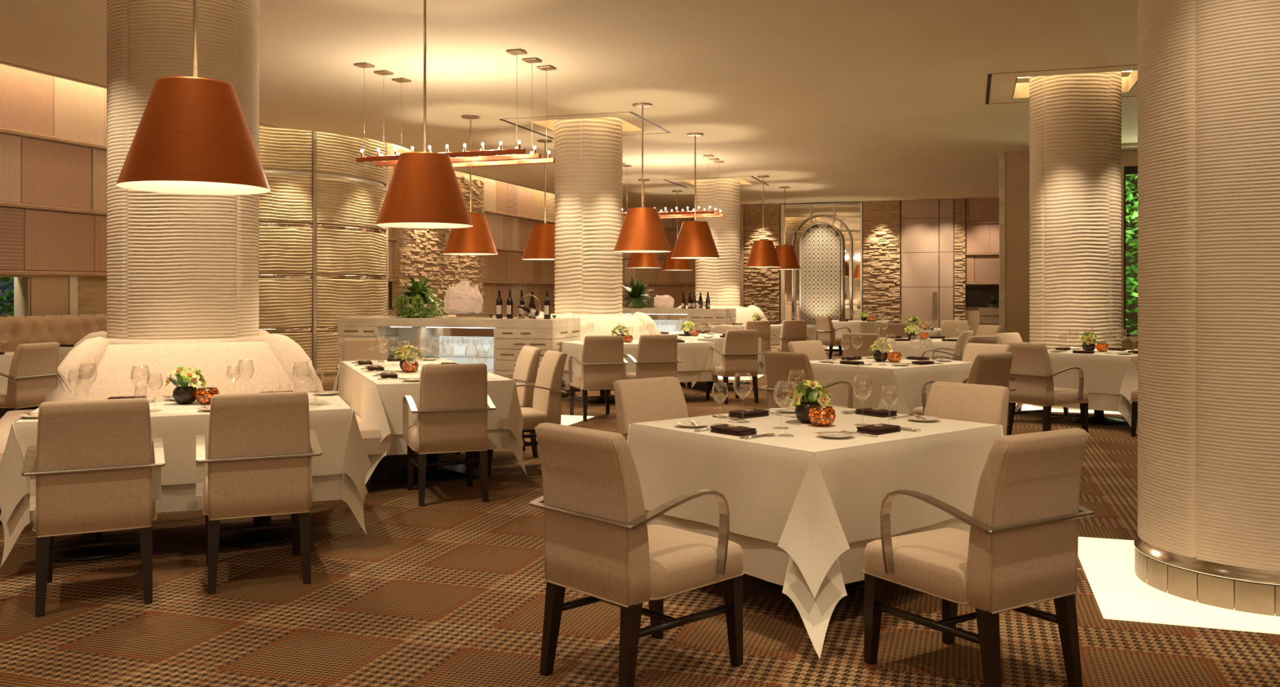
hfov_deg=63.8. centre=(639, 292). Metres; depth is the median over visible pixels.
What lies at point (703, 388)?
dining table
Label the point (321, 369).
wine glass
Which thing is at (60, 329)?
tufted bench
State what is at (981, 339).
armchair
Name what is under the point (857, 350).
armchair
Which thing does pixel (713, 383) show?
wine glass
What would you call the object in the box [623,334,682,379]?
armchair
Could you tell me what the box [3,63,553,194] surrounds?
trim
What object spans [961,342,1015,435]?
armchair
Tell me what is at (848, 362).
napkin
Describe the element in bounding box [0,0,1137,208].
ceiling
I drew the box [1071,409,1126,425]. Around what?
dining table
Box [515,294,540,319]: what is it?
holder
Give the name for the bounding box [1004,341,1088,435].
armchair
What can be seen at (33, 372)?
armchair
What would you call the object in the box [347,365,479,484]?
dining table
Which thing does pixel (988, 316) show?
base cabinet
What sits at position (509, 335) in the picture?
bar counter
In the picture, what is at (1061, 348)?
napkin
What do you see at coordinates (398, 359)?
napkin
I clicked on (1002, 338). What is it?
armchair
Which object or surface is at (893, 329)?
armchair
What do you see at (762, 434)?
knife
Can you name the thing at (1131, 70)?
trim
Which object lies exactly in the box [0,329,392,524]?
bench
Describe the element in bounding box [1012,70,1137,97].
ceiling light
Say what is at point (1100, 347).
candle holder
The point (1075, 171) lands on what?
column
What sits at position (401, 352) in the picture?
flower vase
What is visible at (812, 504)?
tablecloth
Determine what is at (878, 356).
flower vase
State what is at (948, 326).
armchair
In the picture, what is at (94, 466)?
armchair
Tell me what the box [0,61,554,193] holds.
trim
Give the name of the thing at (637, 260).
pendant lamp
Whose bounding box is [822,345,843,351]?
tablecloth
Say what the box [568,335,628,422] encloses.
armchair
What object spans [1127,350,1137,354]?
napkin
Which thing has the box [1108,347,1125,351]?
napkin
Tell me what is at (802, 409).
flower vase
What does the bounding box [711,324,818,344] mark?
tablecloth
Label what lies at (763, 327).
armchair
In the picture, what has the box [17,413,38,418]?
bread plate
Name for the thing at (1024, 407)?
floor light
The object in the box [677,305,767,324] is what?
bench
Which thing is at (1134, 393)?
armchair
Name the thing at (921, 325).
candle holder
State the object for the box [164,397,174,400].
bread plate
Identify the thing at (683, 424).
bread plate
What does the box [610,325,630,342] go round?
flower vase
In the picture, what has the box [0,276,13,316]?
shrub
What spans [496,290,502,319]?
wine bottle
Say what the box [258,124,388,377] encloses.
wall
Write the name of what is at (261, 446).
armchair
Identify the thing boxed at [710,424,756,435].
napkin
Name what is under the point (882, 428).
napkin
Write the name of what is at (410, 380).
bread plate
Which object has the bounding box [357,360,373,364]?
napkin
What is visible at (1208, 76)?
column
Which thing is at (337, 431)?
tablecloth
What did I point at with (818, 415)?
candle holder
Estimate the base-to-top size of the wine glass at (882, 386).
0.205 m
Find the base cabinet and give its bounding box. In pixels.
[978,307,999,325]
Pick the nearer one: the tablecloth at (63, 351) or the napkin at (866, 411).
the napkin at (866, 411)
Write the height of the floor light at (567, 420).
0.008 m
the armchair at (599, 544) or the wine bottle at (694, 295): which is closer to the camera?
the armchair at (599, 544)
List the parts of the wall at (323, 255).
panel, panel, panel, panel, panel, panel, panel, panel, panel, panel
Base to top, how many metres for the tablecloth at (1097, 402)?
0.754 m
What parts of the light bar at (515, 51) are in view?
ceiling plate, ceiling plate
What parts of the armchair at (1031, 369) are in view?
leg, backrest, rail, leg, arm, seat, leg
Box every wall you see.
[0,63,555,317]
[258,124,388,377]
[622,194,1138,335]
[1004,149,1137,350]
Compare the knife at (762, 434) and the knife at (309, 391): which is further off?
the knife at (309, 391)
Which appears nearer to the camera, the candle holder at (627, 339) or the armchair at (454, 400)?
the armchair at (454, 400)
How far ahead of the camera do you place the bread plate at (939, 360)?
9.64 m
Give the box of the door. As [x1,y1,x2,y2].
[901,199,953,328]
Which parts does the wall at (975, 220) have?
panel, panel, panel, panel, panel, panel, panel, panel, panel, panel, panel, panel, panel, panel, panel, corner trim, panel, panel, panel, panel, panel, panel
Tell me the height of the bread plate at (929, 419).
0.016 m
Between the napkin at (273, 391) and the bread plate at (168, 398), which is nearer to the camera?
the bread plate at (168, 398)
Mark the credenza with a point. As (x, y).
(698, 317)
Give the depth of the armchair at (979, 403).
5.31 m
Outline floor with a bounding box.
[0,346,1279,686]
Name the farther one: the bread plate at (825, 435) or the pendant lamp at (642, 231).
the pendant lamp at (642, 231)
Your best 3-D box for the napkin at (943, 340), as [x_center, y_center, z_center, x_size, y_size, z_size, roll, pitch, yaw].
[4.114,0.638,13.665,0.195,0.031,0.115,0,0,12]
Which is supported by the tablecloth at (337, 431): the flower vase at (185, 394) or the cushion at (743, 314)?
the flower vase at (185, 394)
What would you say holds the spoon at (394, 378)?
on the tablecloth at (380, 405)
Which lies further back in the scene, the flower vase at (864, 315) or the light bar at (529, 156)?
the flower vase at (864, 315)
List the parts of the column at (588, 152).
panel, panel, panel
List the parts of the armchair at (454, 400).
arm, leg, seat, leg, backrest, rail, leg, leg, arm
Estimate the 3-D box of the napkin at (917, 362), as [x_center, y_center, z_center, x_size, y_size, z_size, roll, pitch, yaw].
[2.562,0.638,9.311,0.195,0.031,0.115,0,0,-39]
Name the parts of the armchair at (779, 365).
rail, backrest, arm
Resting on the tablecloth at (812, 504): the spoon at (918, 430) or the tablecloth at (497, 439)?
the spoon at (918, 430)
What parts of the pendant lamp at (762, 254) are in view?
lamp shade, rod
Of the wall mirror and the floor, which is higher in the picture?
the wall mirror
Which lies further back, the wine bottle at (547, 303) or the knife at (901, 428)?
the wine bottle at (547, 303)
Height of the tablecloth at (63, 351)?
0.503 m
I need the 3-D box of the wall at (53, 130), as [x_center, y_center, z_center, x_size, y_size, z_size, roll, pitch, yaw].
[-6.432,-0.770,15.947,0.522,4.380,33.450,0,0,18]
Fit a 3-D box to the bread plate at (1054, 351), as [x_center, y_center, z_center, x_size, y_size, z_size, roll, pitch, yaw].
[4.530,0.646,11.203,0.168,0.016,0.168,0,0,0]
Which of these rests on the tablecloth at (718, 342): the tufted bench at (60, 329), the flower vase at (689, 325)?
the flower vase at (689, 325)
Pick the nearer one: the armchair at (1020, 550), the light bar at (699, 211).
the armchair at (1020, 550)
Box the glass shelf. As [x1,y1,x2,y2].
[421,353,493,358]
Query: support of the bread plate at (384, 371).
on the tablecloth at (380, 405)
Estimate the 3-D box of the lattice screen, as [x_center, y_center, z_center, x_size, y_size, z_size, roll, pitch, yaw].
[5.191,-0.440,29.494,1.243,3.119,0.087,0,0,18]
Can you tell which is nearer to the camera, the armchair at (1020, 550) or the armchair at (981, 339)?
the armchair at (1020, 550)
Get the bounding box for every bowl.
[623,299,648,308]
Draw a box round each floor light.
[560,415,594,426]
[717,374,764,380]
[826,346,843,350]
[1015,403,1121,414]
[1078,537,1279,635]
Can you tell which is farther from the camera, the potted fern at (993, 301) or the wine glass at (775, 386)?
the potted fern at (993, 301)
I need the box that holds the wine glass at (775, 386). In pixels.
[773,386,790,428]
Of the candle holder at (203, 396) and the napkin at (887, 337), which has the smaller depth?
the candle holder at (203, 396)
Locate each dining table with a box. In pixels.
[34,515,311,562]
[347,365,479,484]
[586,389,688,404]
[687,381,742,391]
[760,579,864,592]
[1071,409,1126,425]
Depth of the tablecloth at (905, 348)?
13.53 m
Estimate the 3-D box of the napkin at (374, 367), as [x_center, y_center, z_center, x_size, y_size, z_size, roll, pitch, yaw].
[-2.212,0.638,8.609,0.115,0.031,0.195,0,0,-24]
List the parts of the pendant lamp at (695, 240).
lamp shade, rod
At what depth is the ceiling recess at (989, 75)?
12.56 m
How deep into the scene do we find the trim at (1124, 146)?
17.89 m
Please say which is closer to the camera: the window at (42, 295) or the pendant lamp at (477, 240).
the window at (42, 295)
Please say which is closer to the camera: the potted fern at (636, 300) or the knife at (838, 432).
the knife at (838, 432)
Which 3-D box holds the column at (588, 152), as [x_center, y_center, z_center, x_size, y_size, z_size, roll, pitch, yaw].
[-0.799,-0.760,15.996,1.062,4.360,1.062,0,0,8]
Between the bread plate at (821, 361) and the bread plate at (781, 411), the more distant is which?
the bread plate at (821, 361)
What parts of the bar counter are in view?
panel, panel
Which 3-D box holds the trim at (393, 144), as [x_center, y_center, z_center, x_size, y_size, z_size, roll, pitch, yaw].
[-5.799,-2.900,15.534,1.139,0.040,33.050,0,0,18]
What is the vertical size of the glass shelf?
0.012 m
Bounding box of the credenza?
[622,307,736,333]
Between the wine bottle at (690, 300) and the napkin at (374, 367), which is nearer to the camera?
the napkin at (374, 367)
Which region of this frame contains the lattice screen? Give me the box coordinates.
[799,222,843,325]
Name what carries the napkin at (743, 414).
on the tablecloth at (812, 504)
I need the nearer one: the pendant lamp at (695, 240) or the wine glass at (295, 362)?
the wine glass at (295, 362)
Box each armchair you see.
[0,342,60,419]
[21,398,164,617]
[195,391,321,595]
[337,338,388,370]
[402,363,496,506]
[455,346,542,460]
[473,350,567,476]
[528,422,744,686]
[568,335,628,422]
[613,376,688,441]
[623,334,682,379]
[706,329,762,404]
[744,320,773,352]
[760,351,855,408]
[769,320,809,352]
[787,340,826,360]
[815,315,850,359]
[838,333,880,359]
[859,322,882,333]
[862,428,1095,686]
[879,323,908,337]
[911,351,1015,435]
[921,330,973,360]
[924,381,1009,435]
[933,335,997,360]
[938,320,975,337]
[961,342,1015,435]
[975,324,1001,344]
[995,332,1068,415]
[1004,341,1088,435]
[1130,387,1137,436]
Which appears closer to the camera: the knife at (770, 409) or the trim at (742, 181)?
the knife at (770, 409)
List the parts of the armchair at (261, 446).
arm, leg, leg, seat, backrest, rail, leg, leg, arm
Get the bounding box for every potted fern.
[384,273,447,317]
[622,276,654,308]
[986,295,999,307]
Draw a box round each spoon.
[364,370,387,372]
[377,377,400,380]
[712,415,739,419]
[744,433,774,439]
[900,426,920,431]
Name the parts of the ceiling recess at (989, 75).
frame, frame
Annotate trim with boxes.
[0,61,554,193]
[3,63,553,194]
[391,143,409,150]
[528,116,644,131]
[682,177,752,185]
[999,151,1004,333]
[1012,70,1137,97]
[1017,70,1132,78]
[1120,142,1137,150]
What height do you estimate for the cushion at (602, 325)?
0.620 m
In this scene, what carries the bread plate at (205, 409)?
on the tablecloth at (337, 431)
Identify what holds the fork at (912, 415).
on the tablecloth at (812, 504)
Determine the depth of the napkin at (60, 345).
12.22 m
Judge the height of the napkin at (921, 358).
0.031 m
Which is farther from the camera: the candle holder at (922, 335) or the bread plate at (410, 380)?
the candle holder at (922, 335)
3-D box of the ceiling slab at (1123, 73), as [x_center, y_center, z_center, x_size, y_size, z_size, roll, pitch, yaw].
[4.421,-3.010,12.576,25.650,0.100,33.650,0,0,18]
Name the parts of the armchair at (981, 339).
arm, backrest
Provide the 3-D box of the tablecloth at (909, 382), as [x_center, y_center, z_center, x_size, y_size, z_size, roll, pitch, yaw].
[2.306,0.933,9.614,1.652,0.554,1.428,0,0,-39]
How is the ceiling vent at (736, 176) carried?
in the ceiling at (828, 100)
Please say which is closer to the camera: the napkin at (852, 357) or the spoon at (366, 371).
the spoon at (366, 371)
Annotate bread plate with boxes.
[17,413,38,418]
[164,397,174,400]
[196,407,210,411]
[311,391,339,395]
[375,371,396,374]
[401,377,419,382]
[421,358,438,360]
[674,421,708,427]
[776,407,795,413]
[816,431,853,438]
[818,360,835,362]
[892,364,910,365]
[906,415,940,422]
[934,359,952,361]
[1047,350,1063,352]
[1115,352,1132,355]
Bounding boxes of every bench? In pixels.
[0,314,107,417]
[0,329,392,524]
[536,311,689,391]
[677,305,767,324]
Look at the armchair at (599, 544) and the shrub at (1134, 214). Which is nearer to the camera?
the armchair at (599, 544)
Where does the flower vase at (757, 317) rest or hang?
on the tablecloth at (811, 330)
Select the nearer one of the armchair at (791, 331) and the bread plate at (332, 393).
the bread plate at (332, 393)
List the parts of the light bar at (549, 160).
ceiling plate, ceiling plate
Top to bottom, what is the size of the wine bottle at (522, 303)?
0.379 m
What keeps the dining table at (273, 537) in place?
on the floor
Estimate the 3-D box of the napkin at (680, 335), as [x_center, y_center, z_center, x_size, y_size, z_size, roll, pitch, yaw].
[0.669,0.638,15.245,0.115,0.031,0.195,0,0,-28]
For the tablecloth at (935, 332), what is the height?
0.531 m
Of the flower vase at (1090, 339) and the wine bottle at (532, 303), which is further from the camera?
the wine bottle at (532, 303)
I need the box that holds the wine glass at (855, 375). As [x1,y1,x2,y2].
[852,375,872,426]
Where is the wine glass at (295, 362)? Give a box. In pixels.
[292,361,309,391]
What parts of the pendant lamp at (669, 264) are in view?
rod, lamp shade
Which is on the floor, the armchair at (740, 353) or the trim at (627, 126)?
the armchair at (740, 353)
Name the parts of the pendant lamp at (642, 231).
lamp shade, rod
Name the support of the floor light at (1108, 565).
on the floor
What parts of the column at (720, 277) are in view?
panel, panel, panel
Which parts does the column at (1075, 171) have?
panel, panel, panel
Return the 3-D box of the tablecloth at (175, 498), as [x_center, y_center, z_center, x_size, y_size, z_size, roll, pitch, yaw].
[-2.569,1.012,5.960,1.830,0.700,1.266,0,0,-22]
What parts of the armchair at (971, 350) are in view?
backrest, leg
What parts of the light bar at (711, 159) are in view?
ceiling plate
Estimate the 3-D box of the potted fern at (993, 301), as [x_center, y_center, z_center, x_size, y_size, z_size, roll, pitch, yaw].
[7.279,0.199,21.193,0.387,0.252,0.293,0,0,31]
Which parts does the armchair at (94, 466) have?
arm, leg, leg, rail, backrest, seat, leg, arm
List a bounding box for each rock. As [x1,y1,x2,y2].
[443,280,483,314]
[653,294,674,308]
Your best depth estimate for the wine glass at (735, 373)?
5.16 m
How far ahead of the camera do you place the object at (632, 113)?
15.65 m
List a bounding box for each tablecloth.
[0,351,14,390]
[0,392,371,526]
[0,408,367,568]
[56,346,73,377]
[332,359,524,457]
[337,362,527,484]
[560,339,718,381]
[562,342,721,395]
[626,404,1003,599]
[638,424,1081,659]
[661,331,765,367]
[677,336,766,387]
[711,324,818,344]
[809,357,973,414]
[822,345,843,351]
[831,320,892,337]
[880,337,957,359]
[916,328,941,337]
[1014,353,1137,434]
[1047,348,1137,404]
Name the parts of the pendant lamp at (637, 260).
rod, lamp shade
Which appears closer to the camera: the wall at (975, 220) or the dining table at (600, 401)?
the dining table at (600, 401)
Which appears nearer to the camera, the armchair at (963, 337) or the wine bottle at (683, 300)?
the armchair at (963, 337)
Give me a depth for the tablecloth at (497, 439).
7.55 m
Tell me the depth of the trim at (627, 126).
16.47 m
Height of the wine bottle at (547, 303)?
0.379 m
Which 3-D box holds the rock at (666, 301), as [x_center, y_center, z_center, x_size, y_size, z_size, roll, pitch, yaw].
[0.521,0.212,22.538,0.497,0.292,0.300,0,0,18]
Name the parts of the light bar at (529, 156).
ceiling plate, ceiling plate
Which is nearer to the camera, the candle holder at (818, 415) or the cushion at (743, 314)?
the candle holder at (818, 415)
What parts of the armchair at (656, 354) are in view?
seat, arm, backrest, rail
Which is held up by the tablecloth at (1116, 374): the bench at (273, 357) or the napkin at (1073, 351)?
the napkin at (1073, 351)
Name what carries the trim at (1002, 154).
attached to the wall at (1017, 165)
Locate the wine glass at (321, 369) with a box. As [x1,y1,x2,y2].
[308,368,323,404]
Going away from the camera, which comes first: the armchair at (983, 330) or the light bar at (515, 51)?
the light bar at (515, 51)
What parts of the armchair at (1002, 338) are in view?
backrest, leg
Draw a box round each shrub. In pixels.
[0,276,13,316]
[1125,174,1138,334]
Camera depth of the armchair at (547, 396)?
8.10 m
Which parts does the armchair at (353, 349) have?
backrest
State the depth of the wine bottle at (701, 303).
21.93 m
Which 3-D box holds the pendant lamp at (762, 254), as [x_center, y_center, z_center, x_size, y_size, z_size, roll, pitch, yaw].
[2.744,-1.567,22.900,0.802,2.026,0.802,0,0,0]
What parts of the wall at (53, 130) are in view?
panel, panel, panel, panel, panel, panel, panel, panel, panel, panel, panel, panel, panel, panel, panel, panel, panel, panel, panel, panel, panel, panel, panel, panel, panel, panel, panel, panel, panel, panel, panel, panel, panel, panel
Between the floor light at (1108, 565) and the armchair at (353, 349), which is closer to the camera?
the floor light at (1108, 565)
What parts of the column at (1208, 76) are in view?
panel, panel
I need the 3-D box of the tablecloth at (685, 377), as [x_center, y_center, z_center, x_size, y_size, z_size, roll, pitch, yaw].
[-0.038,1.012,13.514,1.991,0.700,1.250,0,0,-21]
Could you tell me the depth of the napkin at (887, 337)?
14.48 m
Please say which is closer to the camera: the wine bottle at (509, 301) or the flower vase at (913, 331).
the wine bottle at (509, 301)
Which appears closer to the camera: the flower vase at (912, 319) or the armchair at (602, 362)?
the armchair at (602, 362)
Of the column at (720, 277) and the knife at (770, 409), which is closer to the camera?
the knife at (770, 409)
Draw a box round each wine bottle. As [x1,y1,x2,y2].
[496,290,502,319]
[506,290,513,318]
[517,305,539,316]
[518,290,524,318]
[528,291,536,319]
[543,290,551,319]
[680,292,685,308]
[688,292,692,308]
[692,292,696,308]
[693,300,707,306]
[697,292,702,308]
[705,292,710,308]
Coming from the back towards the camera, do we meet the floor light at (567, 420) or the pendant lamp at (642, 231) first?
the pendant lamp at (642, 231)
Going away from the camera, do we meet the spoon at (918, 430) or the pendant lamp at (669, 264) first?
the spoon at (918, 430)
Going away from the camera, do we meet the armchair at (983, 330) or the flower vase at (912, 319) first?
the armchair at (983, 330)
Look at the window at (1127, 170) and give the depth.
18.35 m
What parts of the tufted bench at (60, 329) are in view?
backrest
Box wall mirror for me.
[780,202,862,324]
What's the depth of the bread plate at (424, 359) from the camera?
9.81 m
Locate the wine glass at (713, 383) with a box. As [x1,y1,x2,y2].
[711,382,728,425]
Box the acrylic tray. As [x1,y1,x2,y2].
[448,314,496,318]
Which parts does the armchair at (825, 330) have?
backrest, leg, seat, leg, arm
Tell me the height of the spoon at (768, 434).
0.010 m
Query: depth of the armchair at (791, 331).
17.52 m
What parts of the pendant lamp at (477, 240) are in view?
lamp shade, rod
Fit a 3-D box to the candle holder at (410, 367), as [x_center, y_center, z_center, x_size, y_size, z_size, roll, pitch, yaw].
[-1.871,0.609,8.383,0.132,0.092,0.132,0,0,0]
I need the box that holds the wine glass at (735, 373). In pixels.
[733,373,752,422]
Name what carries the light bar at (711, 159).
hanging from the ceiling at (828, 100)
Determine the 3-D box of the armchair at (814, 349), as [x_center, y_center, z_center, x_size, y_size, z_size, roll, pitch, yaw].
[1.806,0.951,9.842,0.564,0.939,0.677,0,0,-39]
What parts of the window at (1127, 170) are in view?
sill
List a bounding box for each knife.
[309,391,331,392]
[739,434,764,438]
[769,408,795,409]
[813,431,860,433]
[888,363,913,364]
[900,428,916,431]
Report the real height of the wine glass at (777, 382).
0.245 m
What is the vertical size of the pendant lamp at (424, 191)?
2.026 m
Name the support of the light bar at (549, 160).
hanging from the ceiling at (828, 100)
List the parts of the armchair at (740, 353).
leg, arm, seat, leg, leg, backrest, rail, leg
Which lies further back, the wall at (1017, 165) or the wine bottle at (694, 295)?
the wine bottle at (694, 295)
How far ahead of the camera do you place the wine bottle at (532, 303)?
13.81 m
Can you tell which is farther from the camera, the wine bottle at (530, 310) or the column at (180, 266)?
the wine bottle at (530, 310)
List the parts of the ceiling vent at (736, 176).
frame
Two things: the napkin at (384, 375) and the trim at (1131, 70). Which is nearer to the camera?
the napkin at (384, 375)
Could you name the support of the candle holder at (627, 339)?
on the tablecloth at (695, 355)
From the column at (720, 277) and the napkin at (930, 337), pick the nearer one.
the napkin at (930, 337)
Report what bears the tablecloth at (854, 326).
on the tablecloth at (825, 347)
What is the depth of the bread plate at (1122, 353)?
10.73 m
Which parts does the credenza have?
panel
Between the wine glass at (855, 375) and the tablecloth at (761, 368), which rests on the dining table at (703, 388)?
the tablecloth at (761, 368)
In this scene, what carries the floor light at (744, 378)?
on the floor
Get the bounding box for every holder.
[195,387,219,404]
[402,360,418,372]
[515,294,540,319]
[622,335,632,342]
[690,329,698,336]
[692,293,708,308]
[808,405,835,426]
[887,351,902,362]
[918,333,928,339]
[920,324,927,328]
[1096,342,1109,351]
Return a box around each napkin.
[59,344,75,346]
[106,395,146,399]
[260,391,293,392]
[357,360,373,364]
[367,365,384,370]
[380,373,397,378]
[386,357,405,361]
[440,362,459,364]
[678,333,691,336]
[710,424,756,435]
[728,408,768,418]
[840,355,862,360]
[840,360,864,364]
[854,408,897,417]
[856,423,901,435]
[886,336,902,338]
[893,338,910,341]
[906,356,929,360]
[911,360,934,364]
[928,336,945,338]
[942,338,957,341]
[1055,346,1071,351]
[1072,350,1094,354]
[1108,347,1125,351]
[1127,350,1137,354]
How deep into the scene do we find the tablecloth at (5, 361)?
10.61 m
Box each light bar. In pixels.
[353,48,527,162]
[373,57,542,166]
[391,65,556,169]
[622,154,714,216]
[622,158,719,217]
[622,160,724,219]
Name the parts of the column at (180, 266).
panel, panel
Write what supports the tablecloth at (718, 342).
on the tablecloth at (761, 368)
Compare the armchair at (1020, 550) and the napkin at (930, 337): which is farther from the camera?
the napkin at (930, 337)
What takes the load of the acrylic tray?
on the bar counter
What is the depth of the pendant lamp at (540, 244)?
17.25 m
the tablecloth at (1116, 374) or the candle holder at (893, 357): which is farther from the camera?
the tablecloth at (1116, 374)
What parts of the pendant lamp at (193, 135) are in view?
lamp shade, rod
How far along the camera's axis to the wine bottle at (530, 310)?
13.58 m
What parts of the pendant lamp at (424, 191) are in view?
lamp shade, rod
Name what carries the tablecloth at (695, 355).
on the tablecloth at (685, 377)
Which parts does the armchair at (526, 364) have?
arm, arm, backrest, leg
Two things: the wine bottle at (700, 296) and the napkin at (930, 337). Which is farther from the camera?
the wine bottle at (700, 296)
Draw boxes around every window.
[0,275,77,315]
[1124,165,1137,339]
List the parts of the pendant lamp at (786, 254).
lamp shade, rod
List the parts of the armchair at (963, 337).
arm, arm, backrest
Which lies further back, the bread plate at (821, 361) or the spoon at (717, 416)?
the bread plate at (821, 361)
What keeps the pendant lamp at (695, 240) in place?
hanging from the ceiling at (828, 100)
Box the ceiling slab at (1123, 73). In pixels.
[1016,71,1131,83]
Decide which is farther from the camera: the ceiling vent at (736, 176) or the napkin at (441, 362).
the ceiling vent at (736, 176)
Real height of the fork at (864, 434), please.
0.010 m
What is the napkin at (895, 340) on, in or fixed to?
on the tablecloth at (905, 348)
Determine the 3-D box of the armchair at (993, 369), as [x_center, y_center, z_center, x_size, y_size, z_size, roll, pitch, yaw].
[2.624,0.951,8.368,0.564,0.939,0.677,0,0,-38]
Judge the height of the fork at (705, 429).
0.010 m
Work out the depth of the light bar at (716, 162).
20.45 m
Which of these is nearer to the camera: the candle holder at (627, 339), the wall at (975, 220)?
the candle holder at (627, 339)
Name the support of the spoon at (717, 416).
on the tablecloth at (812, 504)
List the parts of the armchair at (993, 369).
seat, arm, arm, backrest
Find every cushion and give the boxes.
[75,341,294,400]
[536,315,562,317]
[573,315,650,341]
[712,307,755,324]
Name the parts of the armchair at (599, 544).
arm, leg, rail, backrest, leg, leg, arm, seat, leg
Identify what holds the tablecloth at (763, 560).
on the dining table at (852, 587)
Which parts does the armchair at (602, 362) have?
leg, seat, arm, leg, backrest, rail, leg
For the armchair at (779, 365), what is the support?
on the floor
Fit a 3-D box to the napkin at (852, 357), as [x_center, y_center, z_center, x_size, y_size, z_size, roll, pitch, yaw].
[2.042,0.638,9.932,0.115,0.031,0.195,0,0,44]
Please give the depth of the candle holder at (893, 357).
9.52 m
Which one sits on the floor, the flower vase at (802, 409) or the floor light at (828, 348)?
the floor light at (828, 348)
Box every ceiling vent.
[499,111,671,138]
[664,176,768,187]
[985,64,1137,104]
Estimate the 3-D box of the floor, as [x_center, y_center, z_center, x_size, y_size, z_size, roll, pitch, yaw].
[4.421,1.470,12.576,25.650,0.100,33.650,0,0,18]
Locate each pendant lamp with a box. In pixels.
[115,0,271,195]
[375,0,473,228]
[443,115,497,255]
[521,139,555,260]
[613,102,671,253]
[626,178,661,268]
[662,190,693,270]
[671,133,719,258]
[745,175,781,267]
[768,186,800,270]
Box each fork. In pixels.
[693,428,711,432]
[840,431,877,437]
[890,414,914,418]
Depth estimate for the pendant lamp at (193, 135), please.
5.57 m
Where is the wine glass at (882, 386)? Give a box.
[880,386,897,414]
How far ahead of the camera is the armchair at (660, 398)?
5.64 m
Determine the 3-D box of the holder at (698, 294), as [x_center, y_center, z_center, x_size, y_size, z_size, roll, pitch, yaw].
[1.292,0.197,21.963,0.349,0.324,0.030,0,0,18]
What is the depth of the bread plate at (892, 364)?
9.07 m
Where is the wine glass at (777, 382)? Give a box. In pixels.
[774,382,796,436]
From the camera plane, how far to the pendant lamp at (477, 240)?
14.86 m
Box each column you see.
[106,0,259,339]
[554,116,622,314]
[694,177,740,306]
[1029,71,1121,410]
[1133,0,1279,617]
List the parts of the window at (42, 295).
trim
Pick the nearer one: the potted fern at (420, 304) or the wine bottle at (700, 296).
the potted fern at (420, 304)
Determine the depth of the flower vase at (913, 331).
14.14 m
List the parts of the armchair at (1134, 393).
seat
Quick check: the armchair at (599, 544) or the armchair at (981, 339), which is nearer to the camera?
the armchair at (599, 544)
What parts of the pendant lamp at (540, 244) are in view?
lamp shade, rod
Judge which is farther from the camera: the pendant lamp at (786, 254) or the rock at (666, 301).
the pendant lamp at (786, 254)
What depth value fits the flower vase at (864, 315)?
23.14 m
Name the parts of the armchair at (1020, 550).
leg, seat, arm, leg, leg, backrest, rail, leg, arm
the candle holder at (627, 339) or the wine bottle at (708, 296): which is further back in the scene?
the wine bottle at (708, 296)
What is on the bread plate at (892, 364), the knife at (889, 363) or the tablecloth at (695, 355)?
the knife at (889, 363)
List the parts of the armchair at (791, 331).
seat, arm, backrest, rail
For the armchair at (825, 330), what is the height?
0.939 m
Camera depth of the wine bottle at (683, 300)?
22.16 m
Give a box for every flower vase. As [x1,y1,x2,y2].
[163,365,206,404]
[393,345,422,371]
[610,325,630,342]
[680,321,696,334]
[751,314,762,320]
[785,380,831,423]
[858,311,869,320]
[868,338,893,361]
[904,323,920,339]
[907,316,920,325]
[1079,332,1098,351]
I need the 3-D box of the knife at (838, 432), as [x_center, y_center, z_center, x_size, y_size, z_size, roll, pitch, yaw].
[0.888,0.636,4.647,0.215,0.005,0.014,0,0,-1]
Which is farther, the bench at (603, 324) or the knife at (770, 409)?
the bench at (603, 324)
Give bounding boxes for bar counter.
[337,315,580,397]
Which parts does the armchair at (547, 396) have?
leg, leg, arm, seat, arm, backrest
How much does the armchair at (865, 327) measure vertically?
0.939 m
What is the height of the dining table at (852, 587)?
0.752 m
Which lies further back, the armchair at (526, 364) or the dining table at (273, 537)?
the armchair at (526, 364)
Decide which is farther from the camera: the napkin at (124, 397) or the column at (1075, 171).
the column at (1075, 171)
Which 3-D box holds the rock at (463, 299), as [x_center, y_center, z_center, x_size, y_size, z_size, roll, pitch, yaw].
[-2.453,0.078,14.250,0.583,0.460,0.364,0,0,18]
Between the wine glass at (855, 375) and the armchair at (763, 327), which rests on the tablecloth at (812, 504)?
the wine glass at (855, 375)

